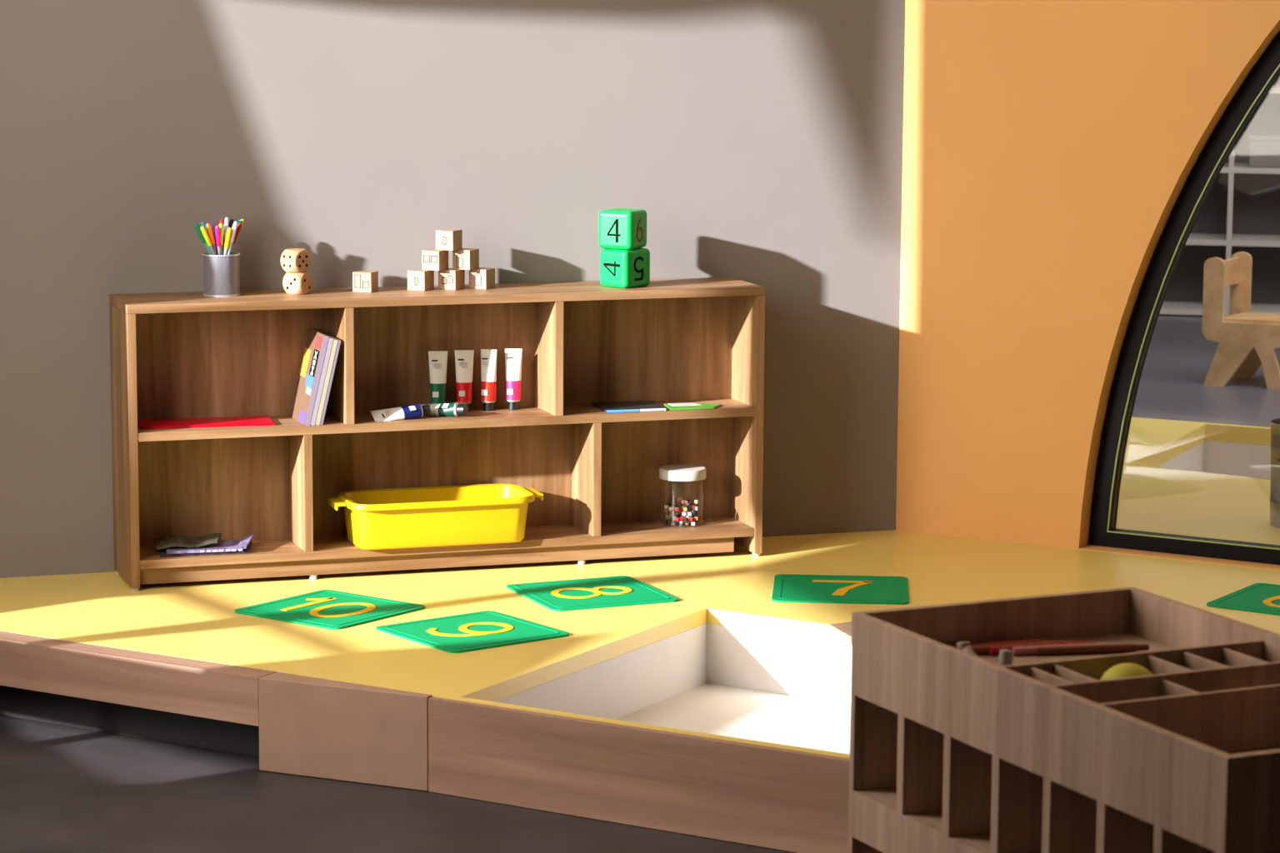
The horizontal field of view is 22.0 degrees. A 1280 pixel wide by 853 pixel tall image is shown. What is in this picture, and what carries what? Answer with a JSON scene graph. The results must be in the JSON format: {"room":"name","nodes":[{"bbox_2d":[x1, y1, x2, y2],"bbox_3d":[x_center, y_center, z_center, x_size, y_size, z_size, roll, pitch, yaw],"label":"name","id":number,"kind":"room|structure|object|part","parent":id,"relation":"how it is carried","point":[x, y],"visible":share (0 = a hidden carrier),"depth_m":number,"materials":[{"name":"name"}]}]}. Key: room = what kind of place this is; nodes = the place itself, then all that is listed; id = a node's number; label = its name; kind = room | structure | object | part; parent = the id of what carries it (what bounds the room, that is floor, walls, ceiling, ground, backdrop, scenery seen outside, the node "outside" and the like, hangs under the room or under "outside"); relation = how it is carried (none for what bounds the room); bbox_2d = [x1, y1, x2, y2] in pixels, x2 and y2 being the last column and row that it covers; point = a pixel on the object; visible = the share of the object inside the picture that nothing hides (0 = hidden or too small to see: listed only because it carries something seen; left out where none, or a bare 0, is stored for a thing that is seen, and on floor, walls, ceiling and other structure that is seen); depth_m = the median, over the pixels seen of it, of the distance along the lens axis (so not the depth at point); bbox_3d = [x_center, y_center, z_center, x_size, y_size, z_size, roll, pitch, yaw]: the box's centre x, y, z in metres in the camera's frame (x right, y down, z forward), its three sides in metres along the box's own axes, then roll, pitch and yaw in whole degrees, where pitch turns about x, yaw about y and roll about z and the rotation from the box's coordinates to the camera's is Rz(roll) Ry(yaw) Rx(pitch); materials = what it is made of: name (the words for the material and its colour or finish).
{"room":"children's room","nodes":[
{"label":"children's room","id":0,"kind":"room"},
{"bbox_2d":[0,0,904,578],"bbox_3d":[-0.909,-1.274,7.506,3.355,3.590,0.120,-2,9,-18],"label":"wall","id":1,"kind":"structure","parent":0,"point":[759,142],"depth_m":7.68,"materials":[{"name":"grey paint"}]},
{"bbox_2d":[0,314,1279,852],"bbox_3d":[2.590,0.038,11.212,18.500,0.051,23.000,-2,9,-18],"label":"floor","id":2,"kind":"structure","parent":0,"point":[64,789],"depth_m":6.29,"materials":[{"name":"concrete"}]},
{"bbox_2d":[0,530,1279,852],"bbox_3d":[1.450,0.611,6.483,6.826,0.189,2.164,5,10,30],"label":"platform","id":3,"kind":"object","parent":2,"relation":"on","point":[721,711],"visible":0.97,"depth_m":6.83,"materials":[{"name":"yellow plastic"}]},
{"bbox_2d":[235,590,424,629],"bbox_3d":[-0.673,0.396,7.170,0.304,0.005,0.304,7,10,36],"label":"mat","id":4,"kind":"object","parent":3,"relation":"on","point":[328,609],"visible":1,"depth_m":7.16,"materials":[{"name":"green plastic"}]},
{"bbox_2d":[109,277,764,591],"bbox_3d":[-0.458,0.004,7.653,1.500,0.643,0.240,-2,9,-18],"label":"shelf unit","id":5,"kind":"object","parent":3,"relation":"on","point":[582,343],"visible":1,"depth_m":7.65,"materials":[{"name":"brown wood"}]},
{"bbox_3d":[-1.160,0.040,7.423,0.020,0.615,0.240,-2,9,-18],"label":"panel","id":6,"kind":"part","parent":5,"relation":"part of","materials":[{"name":"brown wood"}]},
{"bbox_2d":[137,415,274,429],"bbox_3d":[-0.980,-0.008,7.446,0.309,0.007,0.122,-2,9,-18],"label":"folder","id":7,"kind":"object","parent":5,"relation":"on","point":[246,421],"visible":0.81,"depth_m":7.43,"materials":[{"name":"red plastic"}]},
{"bbox_2d":[160,541,252,557],"bbox_3d":[-0.983,0.278,7.476,0.220,0.006,0.121,-2,9,-13],"label":"newspaper","id":8,"kind":"object","parent":5,"relation":"on","point":[162,552],"visible":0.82,"depth_m":7.42,"materials":[{"name":"purple paper"}]},
{"bbox_2d":[165,532,254,554],"bbox_3d":[-0.971,0.264,7.469,0.210,0.022,0.116,-2,9,-13],"label":"newspaper","id":9,"kind":"object","parent":8,"relation":"on","point":[222,546],"visible":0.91,"depth_m":7.44,"materials":[{"name":"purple paper"}]},
{"bbox_2d":[155,532,221,549],"bbox_3d":[-1.021,0.258,7.468,0.152,0.019,0.106,-1,9,-11],"label":"newspaper","id":10,"kind":"object","parent":9,"relation":"on","point":[172,541],"visible":1,"depth_m":7.45,"materials":[{"name":"grey paper"}]},
{"bbox_2d":[202,251,240,297],"bbox_3d":[-0.948,-0.345,7.468,0.085,0.095,0.085,-2,9,-18],"label":"pen cup","id":11,"kind":"object","parent":5,"relation":"on","point":[209,261],"visible":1,"depth_m":7.44,"materials":[{"name":"silver metal"}]},
{"bbox_2d":[205,223,218,258],"bbox_3d":[-0.959,-0.382,7.458,0.046,0.159,0.011,-3,9,-21],"label":"marker","id":12,"kind":"object","parent":11,"relation":"in","point":[207,225],"visible":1,"depth_m":7.44,"materials":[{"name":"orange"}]},
{"bbox_2d":[194,223,232,291],"bbox_3d":[-0.964,-0.380,7.457,0.086,0.158,0.011,0,8,-1],"label":"marker","id":13,"kind":"object","parent":11,"relation":"in","point":[197,228],"visible":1,"depth_m":7.45,"materials":[{"name":"teal plastic"}]},
{"bbox_2d":[200,225,228,280],"bbox_3d":[-0.958,-0.378,7.454,0.073,0.154,0.011,-4,9,-25],"label":"marker","id":14,"kind":"object","parent":11,"relation":"in","point":[204,232],"visible":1,"depth_m":7.44,"materials":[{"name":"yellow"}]},
{"bbox_2d":[200,221,229,292],"bbox_3d":[-0.960,-0.383,7.462,0.072,0.162,0.011,2,9,12],"label":"marker","id":15,"kind":"object","parent":11,"relation":"in","point":[202,223],"visible":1,"depth_m":7.45,"materials":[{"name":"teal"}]},
{"bbox_2d":[209,220,224,293],"bbox_3d":[-0.957,-0.383,7.464,0.011,0.161,0.057,-7,11,-40],"label":"marker","id":16,"kind":"object","parent":11,"relation":"in","point":[211,222],"visible":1,"depth_m":7.46,"materials":[{"name":"pink plastic"}]},
{"bbox_2d":[215,225,221,259],"bbox_3d":[-0.950,-0.379,7.457,0.011,0.155,0.041,2,9,11],"label":"marker","id":17,"kind":"object","parent":11,"relation":"in","point":[217,227],"visible":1,"depth_m":7.44,"materials":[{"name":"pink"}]},
{"bbox_2d":[218,224,223,281],"bbox_3d":[-0.949,-0.381,7.457,0.015,0.157,0.011,8,11,42],"label":"marker","id":18,"kind":"object","parent":11,"relation":"in","point":[221,226],"visible":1,"depth_m":7.45,"materials":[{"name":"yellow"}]},
{"bbox_2d":[219,219,224,292],"bbox_3d":[-0.948,-0.386,7.471,0.011,0.164,0.036,0,8,-2],"label":"marker","id":19,"kind":"object","parent":11,"relation":"in","point":[222,222],"visible":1,"depth_m":7.47,"materials":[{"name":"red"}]},
{"bbox_2d":[222,217,229,254],"bbox_3d":[-0.943,-0.388,7.463,0.030,0.170,0.011,-7,11,-40],"label":"marker","id":20,"kind":"object","parent":11,"relation":"in","point":[227,219],"visible":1,"depth_m":7.46,"materials":[{"name":"grey"}]},
{"bbox_2d":[219,219,233,293],"bbox_3d":[-0.938,-0.386,7.467,0.011,0.166,0.050,6,10,35],"label":"marker","id":21,"kind":"object","parent":11,"relation":"in","point":[231,222],"visible":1,"depth_m":7.47,"materials":[{"name":"grey"}]},
{"bbox_2d":[223,227,231,264],"bbox_3d":[-0.940,-0.377,7.457,0.042,0.150,0.011,6,10,32],"label":"marker","id":22,"kind":"object","parent":11,"relation":"in","point":[229,229],"visible":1,"depth_m":7.44,"materials":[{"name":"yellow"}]},
{"bbox_2d":[210,219,244,292],"bbox_3d":[-0.936,-0.386,7.472,0.093,0.165,0.011,-7,11,-40],"label":"marker","id":23,"kind":"object","parent":11,"relation":"in","point":[242,220],"visible":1,"depth_m":7.48,"materials":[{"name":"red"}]},
{"bbox_2d":[215,223,241,288],"bbox_3d":[-0.936,-0.381,7.461,0.073,0.158,0.011,-2,9,-17],"label":"marker","id":24,"kind":"object","parent":11,"relation":"in","point":[239,226],"visible":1,"depth_m":7.46,"materials":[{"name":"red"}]},
{"bbox_2d":[225,221,237,269],"bbox_3d":[-0.933,-0.383,7.457,0.049,0.163,0.011,1,8,6],"label":"marker","id":25,"kind":"object","parent":11,"relation":"in","point":[235,223],"visible":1,"depth_m":7.45,"materials":[{"name":"white plastic"}]},
{"bbox_2d":[282,270,312,294],"bbox_3d":[-0.780,-0.328,7.511,0.051,0.051,0.051,5,10,29],"label":"die","id":26,"kind":"object","parent":5,"relation":"on","point":[293,283],"visible":1,"depth_m":7.49,"materials":[{"name":"brown wood"}]},
{"bbox_2d":[280,248,310,272],"bbox_3d":[-0.784,-0.378,7.500,0.051,0.051,0.051,8,11,41],"label":"die","id":27,"kind":"object","parent":26,"relation":"on","point":[292,260],"visible":1,"depth_m":7.48,"materials":[{"name":"brown wood"}]},
{"bbox_2d":[290,327,329,425],"bbox_3d":[-0.752,-0.114,7.497,0.059,0.206,0.150,-2,9,-18],"label":"magazine","id":28,"kind":"object","parent":5,"relation":"on","point":[317,342],"visible":1,"depth_m":7.47,"materials":[{"name":"paper"}]},
{"bbox_2d":[298,410,306,424],"bbox_3d":[-0.764,-0.021,7.461,0.006,0.024,0.056,-2,9,-18],"label":"picture","id":29,"kind":"object","parent":28,"relation":"attached to","point":[302,414],"depth_m":7.46,"materials":[{"name":"purple paper"}]},
{"bbox_2d":[299,346,311,377],"bbox_3d":[-0.765,-0.147,7.532,0.015,0.064,0.063,-2,9,-18],"label":"picture","id":30,"kind":"object","parent":28,"relation":"attached to","point":[307,358],"depth_m":7.52,"materials":[{"name":"yellow paper"}]},
{"bbox_2d":[305,386,311,394],"bbox_3d":[-0.749,-0.081,7.452,0.004,0.015,0.046,-2,9,-18],"label":"picture","id":31,"kind":"object","parent":28,"relation":"attached to","point":[308,389],"depth_m":7.45,"materials":[{"name":"white paper"}]},
{"bbox_2d":[305,374,314,389],"bbox_3d":[-0.748,-0.102,7.460,0.007,0.026,0.066,-2,9,-18],"label":"picture","id":32,"kind":"object","parent":28,"relation":"attached to","point":[309,378],"depth_m":7.46,"materials":[{"name":"blue paper"}]},
{"bbox_2d":[314,335,322,349],"bbox_3d":[-0.726,-0.191,7.448,0.007,0.029,0.056,-2,9,-18],"label":"picture","id":33,"kind":"object","parent":28,"relation":"attached to","point":[317,338],"depth_m":7.45,"materials":[{"name":"red"}]},
{"bbox_2d":[310,336,333,425],"bbox_3d":[-0.739,-0.111,7.496,0.055,0.200,0.140,-2,9,-18],"label":"magazine","id":34,"kind":"object","parent":5,"relation":"on","point":[326,361],"visible":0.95,"depth_m":7.43,"materials":[{"name":"paper"}]},
{"bbox_2d":[315,333,337,425],"bbox_3d":[-0.729,-0.109,7.499,0.054,0.196,0.138,-2,9,-18],"label":"magazine","id":35,"kind":"object","parent":5,"relation":"on","point":[335,342],"visible":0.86,"depth_m":7.43,"materials":[{"name":"paper"}]},
{"bbox_2d":[319,333,340,424],"bbox_3d":[-0.719,-0.108,7.500,0.050,0.193,0.134,-2,9,-18],"label":"magazine","id":36,"kind":"object","parent":5,"relation":"on","point":[338,341],"visible":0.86,"depth_m":7.44,"materials":[{"name":"paper"}]},
{"bbox_2d":[352,270,378,292],"bbox_3d":[-0.631,-0.334,7.576,0.046,0.046,0.046,3,9,16],"label":"block","id":37,"kind":"object","parent":5,"relation":"on","point":[362,281],"visible":1,"depth_m":7.56,"materials":[{"name":"brown wood"}]},
{"bbox_2d":[370,404,430,421],"bbox_3d":[-0.547,-0.032,7.543,0.136,0.037,0.039,-3,9,-22],"label":"paint tube","id":38,"kind":"object","parent":5,"relation":"on","point":[417,411],"visible":1,"depth_m":7.53,"materials":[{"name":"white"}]},
{"bbox_2d":[407,269,434,290],"bbox_3d":[-0.507,-0.339,7.616,0.046,0.046,0.046,4,9,25],"label":"block","id":39,"kind":"object","parent":5,"relation":"on","point":[417,279],"visible":1,"depth_m":7.60,"materials":[{"name":"brown wood"}]},
{"bbox_2d":[421,249,448,270],"bbox_3d":[-0.473,-0.386,7.620,0.046,0.046,0.046,4,9,25],"label":"block","id":40,"kind":"object","parent":39,"relation":"on","point":[432,259],"visible":1,"depth_m":7.60,"materials":[{"name":"brown wood"}]},
{"bbox_2d":[435,229,462,250],"bbox_3d":[-0.442,-0.432,7.624,0.046,0.046,0.046,4,9,25],"label":"block","id":41,"kind":"object","parent":40,"relation":"on","point":[446,239],"visible":1,"depth_m":7.61,"materials":[{"name":"brown wood"}]},
{"bbox_2d":[327,484,543,549],"bbox_3d":[-0.471,0.210,7.607,0.491,0.110,0.210,-2,9,-18],"label":"tub","id":42,"kind":"object","parent":5,"relation":"on","point":[428,517],"visible":1,"depth_m":7.55,"materials":[{"name":"yellow plastic"}]},
{"bbox_3d":[-0.692,0.177,7.528,0.024,0.016,0.090,-2,9,-18],"label":"handle","id":43,"kind":"part","parent":42,"relation":"part of","materials":[{"name":"yellow plastic"}]},
{"bbox_3d":[-0.249,0.158,7.673,0.024,0.016,0.090,-2,9,-18],"label":"handle","id":44,"kind":"part","parent":42,"relation":"part of","materials":[{"name":"yellow plastic"}]},
{"bbox_3d":[-0.456,-0.304,7.607,1.500,0.020,0.240,-2,9,-18],"label":"panel","id":45,"kind":"part","parent":5,"relation":"part of","materials":[{"name":"brown wood"}]},
{"bbox_2d":[428,350,447,404],"bbox_3d":[-0.470,-0.104,7.649,0.038,0.143,0.035,-8,12,-43],"label":"paint tube","id":46,"kind":"object","parent":5,"relation":"on","point":[437,359],"visible":0.97,"depth_m":7.64,"materials":[{"name":"white"}]},
{"bbox_2d":[420,402,467,417],"bbox_3d":[-0.461,-0.040,7.601,0.128,0.036,0.039,3,9,20],"label":"paint tube","id":47,"kind":"object","parent":5,"relation":"on","point":[452,409],"visible":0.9,"depth_m":7.58,"materials":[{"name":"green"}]},
{"bbox_2d":[438,268,464,289],"bbox_3d":[-0.437,-0.342,7.639,0.046,0.046,0.046,4,9,25],"label":"block","id":48,"kind":"object","parent":5,"relation":"on","point":[450,278],"visible":1,"depth_m":7.62,"materials":[{"name":"brown wood"}]},
{"bbox_2d":[452,248,479,269],"bbox_3d":[-0.404,-0.389,7.643,0.046,0.046,0.046,4,9,25],"label":"block","id":49,"kind":"object","parent":48,"relation":"on","point":[464,258],"visible":1,"depth_m":7.62,"materials":[{"name":"brown wood"}]},
{"bbox_2d":[455,350,474,411],"bbox_3d":[-0.410,-0.106,7.668,0.038,0.143,0.035,-8,12,-43],"label":"paint tube","id":50,"kind":"object","parent":5,"relation":"on","point":[463,358],"visible":0.94,"depth_m":7.66,"materials":[{"name":"white"}]},
{"bbox_2d":[469,267,494,289],"bbox_3d":[-0.367,-0.345,7.662,0.046,0.046,0.046,4,9,25],"label":"block","id":51,"kind":"object","parent":5,"relation":"on","point":[481,277],"visible":1,"depth_m":7.64,"materials":[{"name":"brown wood"}]},
{"bbox_2d":[480,349,496,410],"bbox_3d":[-0.353,-0.109,7.688,0.039,0.143,0.035,2,9,12],"label":"paint tube","id":52,"kind":"object","parent":5,"relation":"on","point":[488,357],"visible":1,"depth_m":7.68,"materials":[{"name":"white"}]},
{"bbox_2d":[505,348,522,409],"bbox_3d":[-0.297,-0.111,7.706,0.038,0.143,0.035,-4,10,-30],"label":"paint tube","id":53,"kind":"object","parent":5,"relation":"on","point":[512,356],"visible":1,"depth_m":7.70,"materials":[{"name":"white"}]},
{"bbox_2d":[600,248,649,288],"bbox_3d":[-0.035,-0.373,7.715,0.090,0.090,0.090,8,12,43],"label":"die","id":54,"kind":"object","parent":5,"relation":"on","point":[620,268],"visible":0.96,"depth_m":7.68,"materials":[{"name":"green plastic"}]},
{"bbox_2d":[598,208,646,249],"bbox_3d":[-0.040,-0.462,7.704,0.090,0.090,0.090,5,10,27],"label":"die","id":55,"kind":"object","parent":54,"relation":"on","point":[618,228],"visible":1,"depth_m":7.67,"materials":[{"name":"green plastic"}]},
{"bbox_2d":[592,400,665,412],"bbox_3d":[-0.023,-0.047,7.753,0.150,0.006,0.138,-2,9,-15],"label":"booklet","id":56,"kind":"object","parent":5,"relation":"on","point":[629,406],"visible":1,"depth_m":7.74,"materials":[{"name":"blue paper"}]},
{"bbox_2d":[659,464,705,524],"bbox_3d":[0.101,0.165,7.842,0.112,0.136,0.112,-2,9,-18],"label":"jar","id":57,"kind":"object","parent":5,"relation":"on","point":[677,472],"visible":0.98,"depth_m":7.80,"materials":[{"name":"plastic"}]},
{"bbox_3d":[0.101,0.110,7.834,0.112,0.024,0.112,-2,9,-18],"label":"lid","id":58,"kind":"part","parent":57,"relation":"part of","materials":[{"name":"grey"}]},
{"bbox_2d":[664,402,721,410],"bbox_3d":[0.126,-0.049,7.773,0.143,0.005,0.086,-2,9,-18],"label":"leaflet","id":59,"kind":"object","parent":5,"relation":"on","point":[690,406],"visible":1,"depth_m":7.76,"materials":[{"name":"green paper"}]},
{"bbox_3d":[0.245,-0.020,7.884,0.020,0.615,0.240,-2,9,-18],"label":"panel","id":60,"kind":"part","parent":5,"relation":"part of","materials":[{"name":"brown wood"}]},
{"bbox_2d":[375,610,569,653],"bbox_3d":[-0.353,0.431,6.950,0.304,0.006,0.304,-6,11,-37],"label":"mat","id":61,"kind":"object","parent":3,"relation":"on","point":[486,629],"visible":1,"depth_m":6.94,"materials":[{"name":"green plastic"}]},
{"bbox_2d":[506,575,679,611],"bbox_3d":[-0.108,0.371,7.363,0.304,0.006,0.304,-3,9,-23],"label":"mat","id":62,"kind":"object","parent":3,"relation":"on","point":[619,591],"visible":1,"depth_m":7.35,"materials":[{"name":"green plastic"}]},
{"bbox_2d":[771,574,909,604],"bbox_3d":[0.452,0.366,7.426,0.304,0.005,0.304,1,8,4],"label":"mat","id":63,"kind":"object","parent":3,"relation":"on","point":[787,587],"visible":1,"depth_m":7.41,"materials":[{"name":"green plastic"}]},
{"bbox_2d":[830,621,851,644],"bbox_3d":[0.733,0.419,7.037,0.764,0.018,0.238,-5,10,-32],"label":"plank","id":64,"kind":"object","parent":3,"relation":"on","point":[842,631],"visible":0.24,"depth_m":6.92,"materials":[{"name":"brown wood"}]},
{"bbox_2d":[1206,583,1279,614],"bbox_3d":[1.454,0.388,7.317,0.304,0.006,0.304,6,10,33],"label":"mat","id":65,"kind":"object","parent":3,"relation":"on","point":[1257,597],"visible":1,"depth_m":7.32,"materials":[{"name":"green plastic"}]},
{"bbox_2d":[848,587,1279,852],"bbox_3d":[0.718,0.658,4.430,0.476,0.690,0.957,-4,9,-25],"label":"organizer","id":66,"kind":"object","parent":2,"relation":"on","point":[952,750],"visible":1,"depth_m":4.40,"materials":[{"name":"brown wood"}]},
{"bbox_3d":[0.502,0.618,4.341,0.014,0.069,0.923,-4,9,-25],"label":"rail","id":67,"kind":"part","parent":66,"relation":"part of","materials":[{"name":"brown wood"}]},
{"bbox_2d":[956,641,970,650],"bbox_3d":[0.446,0.330,4.502,0.023,0.072,0.036,-4,9,-25],"label":"glue stick","id":68,"kind":"object","parent":66,"relation":"on","point":[962,645],"visible":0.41,"depth_m":4.50,"materials":[{"name":"beige plastic"}]},
{"bbox_2d":[961,645,979,657],"bbox_3d":[0.451,0.316,4.470,0.018,0.032,0.041,-4,9,-25],"label":"glue stick","id":69,"kind":"object","parent":66,"relation":"on","point":[968,650],"visible":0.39,"depth_m":4.47,"materials":[{"name":"beige plastic"}]},
{"bbox_2d":[945,638,1023,646],"bbox_3d":[0.481,0.318,4.769,0.170,0.012,0.012,-4,9,-25],"label":"crayon","id":70,"kind":"object","parent":66,"relation":"on","point":[1006,639],"visible":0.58,"depth_m":4.78,"materials":[{"name":"red wax"}]},
{"bbox_3d":[0.519,0.594,4.852,0.448,0.690,0.014,-4,9,-25],"label":"panel","id":71,"kind":"part","parent":66,"relation":"part of","materials":[{"name":"brown wood"}]},
{"bbox_2d":[950,639,1049,649],"bbox_3d":[0.516,0.318,4.766,0.170,0.012,0.012,-3,9,-22],"label":"crayon","id":72,"kind":"object","parent":66,"relation":"on","point":[1032,640],"visible":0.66,"depth_m":4.77,"materials":[{"name":"brown wax"}]},
{"bbox_2d":[997,650,1013,665],"bbox_3d":[0.494,0.337,4.458,0.023,0.070,0.030,3,9,15],"label":"glue stick","id":73,"kind":"object","parent":66,"relation":"on","point":[1005,656],"visible":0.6,"depth_m":4.45,"materials":[{"name":"beige plastic"}]},
{"bbox_2d":[970,640,1074,654],"bbox_3d":[0.550,0.319,4.762,0.170,0.012,0.012,-3,9,-19],"label":"crayon","id":74,"kind":"object","parent":66,"relation":"on","point":[978,650],"visible":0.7,"depth_m":4.75,"materials":[{"name":"brown wax"}]},
{"bbox_2d":[989,641,1099,654],"bbox_3d":[0.585,0.320,4.759,0.170,0.012,0.012,-2,9,-16],"label":"crayon","id":75,"kind":"object","parent":66,"relation":"on","point":[992,650],"visible":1,"depth_m":4.75,"materials":[{"name":"red wax"}]},
{"bbox_2d":[1012,642,1123,655],"bbox_3d":[0.619,0.320,4.755,0.170,0.012,0.012,-2,9,-14],"label":"crayon","id":76,"kind":"object","parent":66,"relation":"on","point":[1017,650],"visible":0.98,"depth_m":4.74,"materials":[{"name":"red wax"}]},
{"bbox_2d":[1035,643,1149,655],"bbox_3d":[0.652,0.321,4.752,0.170,0.012,0.012,-1,9,-11],"label":"crayon","id":77,"kind":"object","parent":66,"relation":"on","point":[1087,649],"visible":1,"depth_m":4.75,"materials":[{"name":"brown wax"}]},
{"bbox_2d":[1100,663,1152,679],"bbox_3d":[0.655,0.360,4.423,0.086,0.086,0.086,-2,9,-18],"label":"ball","id":78,"kind":"object","parent":66,"relation":"on","point":[1123,670],"visible":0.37,"depth_m":4.40,"materials":[{"name":"yellow"}]},
{"bbox_3d":[0.920,0.643,4.542,0.014,0.690,0.923,-4,9,-25],"label":"panel","id":79,"kind":"part","parent":66,"relation":"part of","materials":[{"name":"brown wood"}]},
{"bbox_3d":[0.903,0.718,4.037,0.448,0.690,0.014,-4,9,-25],"label":"panel","id":80,"kind":"part","parent":66,"relation":"part of","materials":[{"name":"brown wood"}]},
{"bbox_2d":[1115,417,1279,545],"bbox_3d":[3.021,0.354,8.283,6.373,0.189,2.238,5,10,30],"label":"platform","id":81,"kind":"object","parent":2,"relation":"on","point":[1207,480],"visible":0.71,"depth_m":8.96,"materials":[{"name":"yellow plastic"}]},
{"bbox_2d":[1269,418,1279,528],"bbox_3d":[1.669,0.120,8.266,0.184,0.262,0.190,-2,9,-18],"label":"metal bucket","id":82,"kind":"object","parent":81,"relation":"on","point":[1275,423],"visible":1,"depth_m":8.24,"materials":[{"name":"metal"}]},
{"bbox_2d":[1159,75,1279,316],"bbox_3d":[2.776,-1.316,14.552,1.722,1.652,0.335,2,9,10],"label":"bookcase","id":83,"kind":"object","parent":2,"relation":"on","point":[1241,212],"visible":0.26,"depth_m":14.76,"materials":[{"name":"grey wood"}]},
{"bbox_2d":[1249,134,1279,167],"bbox_3d":[2.753,-1.214,14.502,0.148,0.135,0.148,2,9,10],"label":"storage box","id":84,"kind":"object","parent":83,"relation":"on","point":[1264,149],"visible":1,"depth_m":14.44,"materials":[{"name":"grey"}]},
{"bbox_3d":[2.753,-1.271,14.494,0.148,0.020,0.148,2,9,10],"label":"box lid","id":85,"kind":"part","parent":84,"relation":"part of","materials":[{"name":"grey"}]},
{"bbox_2d":[1201,251,1279,389],"bbox_3d":[2.320,-0.399,12.338,0.369,0.481,0.287,4,9,23],"label":"chair","id":86,"kind":"object","parent":2,"relation":"on","point":[1247,341],"visible":1,"depth_m":12.26,"materials":[{"name":"brown wood"}]},
{"bbox_3d":[2.194,-0.575,12.367,0.016,0.100,0.249,5,10,31],"label":"backrest","id":87,"kind":"part","parent":86,"relation":"part of","materials":[{"name":"brown wood"}]},
{"bbox_3d":[2.390,-0.415,12.453,0.329,0.481,0.020,4,9,23],"label":"panel","id":88,"kind":"part","parent":86,"relation":"part of","materials":[{"name":"brown wood"}]},
{"bbox_3d":[2.347,-0.402,12.327,0.306,0.016,0.245,4,9,23],"label":"seat","id":89,"kind":"part","parent":86,"relation":"part of","materials":[{"name":"brown wood"}]},
{"bbox_2d":[895,0,1279,570],"bbox_3d":[4.819,-0.956,5.609,9.600,3.590,0.160,5,10,30],"label":"wall","id":90,"kind":"structure","parent":0,"point":[1050,147],"depth_m":7.92,"materials":[{"name":"orange paint"}]},
{"bbox_2d":[1088,31,1279,564],"bbox_3d":[3.008,-0.595,6.740,4.421,2.132,0.055,5,10,30],"label":"window","id":91,"kind":"structure","parent":90,"relation":"in","point":[1185,212],"depth_m":7.83,"materials":[{"name":"black metal"}]}
]}

